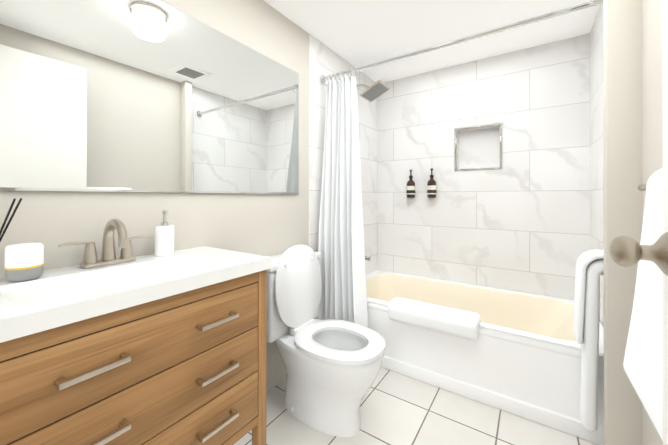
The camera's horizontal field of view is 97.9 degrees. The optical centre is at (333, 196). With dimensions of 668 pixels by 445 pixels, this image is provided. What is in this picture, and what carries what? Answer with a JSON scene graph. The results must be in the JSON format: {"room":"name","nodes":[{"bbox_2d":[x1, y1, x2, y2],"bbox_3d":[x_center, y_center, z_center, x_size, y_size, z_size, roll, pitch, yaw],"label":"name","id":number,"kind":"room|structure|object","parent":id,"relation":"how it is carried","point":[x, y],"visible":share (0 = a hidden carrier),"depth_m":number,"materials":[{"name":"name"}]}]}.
{"room":"bathroom","nodes":[
{"label":"bathroom","id":0,"kind":"room"},
{"bbox_2d":[0,0,308,391],"bbox_3d":[-0.708,0.005,1.285,0.120,2.220,1.740,0,0,34],"label":"wall","id":1,"kind":"structure","parent":0,"point":[255,224],"depth_m":1.37,"materials":[{"name":"beige paint"}]},
{"bbox_2d":[0,0,298,193],"bbox_3d":[-0.623,-0.404,1.290,0.011,0.776,1.403,0,0,34],"label":"mirror","id":2,"kind":"object","parent":1,"relation":"attached to","point":[158,96],"visible":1,"depth_m":1.10,"materials":[{"name":"clear glass"}]},
{"bbox_2d":[309,34,377,319],"bbox_3d":[0.113,0.006,2.492,0.125,2.220,1.179,0,0,34],"label":"wall tiles","id":3,"kind":"structure","parent":1,"relation":"attached to","point":[324,60],"depth_m":2.25,"materials":[{"name":"white tile"}]},
{"bbox_2d":[365,256,371,260],"bbox_3d":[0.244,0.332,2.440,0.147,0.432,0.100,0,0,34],"label":"tub spout","id":4,"kind":"object","parent":3,"relation":"attached to","point":[368,258],"visible":0.08,"depth_m":2.40,"materials":[{"name":"silver metal"}]},
{"bbox_2d":[356,79,389,101],"bbox_3d":[0.297,-0.892,2.405,0.278,0.160,0.200,0,0,34],"label":"shower head","id":5,"kind":"object","parent":3,"relation":"attached to","point":[375,90],"visible":0.85,"depth_m":2.37},
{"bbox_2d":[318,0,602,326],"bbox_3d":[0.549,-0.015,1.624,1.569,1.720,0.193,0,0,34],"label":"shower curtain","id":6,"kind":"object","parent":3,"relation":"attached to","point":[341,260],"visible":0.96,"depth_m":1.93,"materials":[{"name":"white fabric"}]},
{"bbox_2d":[234,367,597,444],"bbox_3d":[0.327,1.145,1.296,1.820,0.060,2.919,0,0,34],"label":"floor","id":7,"kind":"structure","parent":0,"point":[396,408],"depth_m":1.43,"materials":[{"name":"tile"}]},
{"bbox_2d":[0,219,270,444],"bbox_3d":[-0.625,0.593,0.890,0.455,1.042,0.770,0,0,34],"label":"bathroom vanity","id":8,"kind":"object","parent":7,"relation":"on","point":[126,347],"visible":1,"depth_m":0.78,"materials":[{"name":"brown wood"}]},
{"bbox_2d":[0,198,21,241],"bbox_3d":[-0.910,0.116,0.771,0.093,0.222,0.121,0,0,34],"label":"reed diffuser","id":9,"kind":"object","parent":8,"relation":"on","point":[8,214],"visible":0.94,"depth_m":0.79,"materials":[{"name":"black"}]},
{"bbox_2d":[5,243,43,281],"bbox_3d":[-0.850,0.179,0.799,0.074,0.096,0.074,0,0,34],"label":"jar","id":10,"kind":"object","parent":8,"relation":"on","point":[24,261],"visible":1,"depth_m":0.78,"materials":[{"name":"white ceramic"}]},
{"bbox_2d":[155,210,173,255],"bbox_3d":[-0.661,0.140,1.135,0.068,0.173,0.066,0,0,34],"label":"soap dispenser","id":11,"kind":"object","parent":8,"relation":"on","point":[164,237],"visible":1,"depth_m":1.11,"materials":[{"name":"white ceramic"}]},
{"bbox_2d":[266,245,384,436],"bbox_3d":[-0.067,0.691,1.503,0.680,0.849,0.420,0,0,34],"label":"toilet","id":12,"kind":"object","parent":7,"relation":"on","point":[333,367],"visible":1,"depth_m":1.43,"materials":[{"name":"white ceramic"}]},
{"bbox_2d":[366,270,603,444],"bbox_3d":[0.837,0.916,2.052,1.571,0.400,0.848,0,0,34],"label":"bathtub","id":13,"kind":"object","parent":7,"relation":"on","point":[521,356],"visible":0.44,"depth_m":1.65,"materials":[{"name":"white ceramic"}]},
{"bbox_2d":[388,297,480,340],"bbox_3d":[0.586,0.719,1.740,0.512,0.122,0.141,0,0,34],"label":"towel","id":14,"kind":"object","parent":13,"relation":"on","point":[460,323],"visible":1,"depth_m":1.68,"materials":[{"name":"white fabric"}]},
{"bbox_2d":[264,0,599,81],"bbox_3d":[0.327,-1.135,1.298,1.820,0.060,2.919,0,0,34],"label":"ceiling","id":15,"kind":"structure","parent":0,"point":[357,33],"depth_m":1.90,"materials":[{"name":"white paint"}]},
{"bbox_2d":[378,33,589,299],"bbox_3d":[1.110,0.006,2.454,1.820,2.220,0.124,0,0,34],"label":"wall","id":16,"kind":"structure","parent":0,"point":[499,144],"depth_m":2.29,"materials":[{"name":"tile"}]},
{"bbox_2d":[406,170,414,197],"bbox_3d":[0.691,-0.115,2.609,0.086,0.253,0.094,0,0,34],"label":"bottle","id":17,"kind":"object","parent":16,"relation":"attached to","point":[410,192],"visible":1,"depth_m":2.58,"materials":[{"name":"orange glass"}]},
{"bbox_2d":[427,168,435,197],"bbox_3d":[0.844,-0.115,2.506,0.086,0.253,0.094,0,0,34],"label":"bottle","id":18,"kind":"object","parent":16,"relation":"attached to","point":[431,187],"visible":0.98,"depth_m":2.47,"materials":[{"name":"orange glass"}]},
{"bbox_2d":[603,0,641,444],"bbox_3d":[1.097,0.005,1.101,0.105,2.220,0.060,0,0,34],"label":"wall","id":19,"kind":"structure","parent":0,"point":[622,113],"depth_m":1.08,"materials":[{"name":"beige paint"}]},
{"bbox_2d":[642,0,662,444],"bbox_3d":[0.705,0.004,0.340,0.120,2.220,1.760,0,0,34],"label":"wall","id":20,"kind":"structure","parent":0,"point":[652,86],"depth_m":0.97,"materials":[{"name":"beige paint"}]},
{"bbox_2d":[590,4,603,327],"bbox_3d":[1.523,0.005,1.550,0.123,2.220,1.159,0,0,34],"label":"wall tiles","id":21,"kind":"structure","parent":20,"relation":"attached to","point":[596,147],"depth_m":1.74,"materials":[{"name":"white tile"}]},
{"bbox_2d":[573,249,603,431],"bbox_3d":[1.135,0.612,1.238,0.169,0.756,0.132,0,0,34],"label":"hanging towel","id":22,"kind":"object","parent":21,"relation":"attached to","point":[589,267],"visible":0.75,"depth_m":1.22,"materials":[{"name":"white fabric"}]},
{"bbox_2d":[609,0,667,444],"bbox_3d":[0.374,0.088,0.179,0.189,2.028,0.762,0,0,34],"label":"door","id":23,"kind":"structure","parent":20,"relation":"in","point":[626,251],"depth_m":0.49,"materials":[{"name":"white paint"}]},
{"bbox_2d":[623,168,662,440],"bbox_3d":[0.797,0.191,0.702,0.140,0.532,0.542,0,0,34],"label":"towel","id":24,"kind":"object","parent":20,"relation":"attached to","point":[643,363],"visible":0.85,"depth_m":0.65,"materials":[{"name":"white fabric"}]}
]}

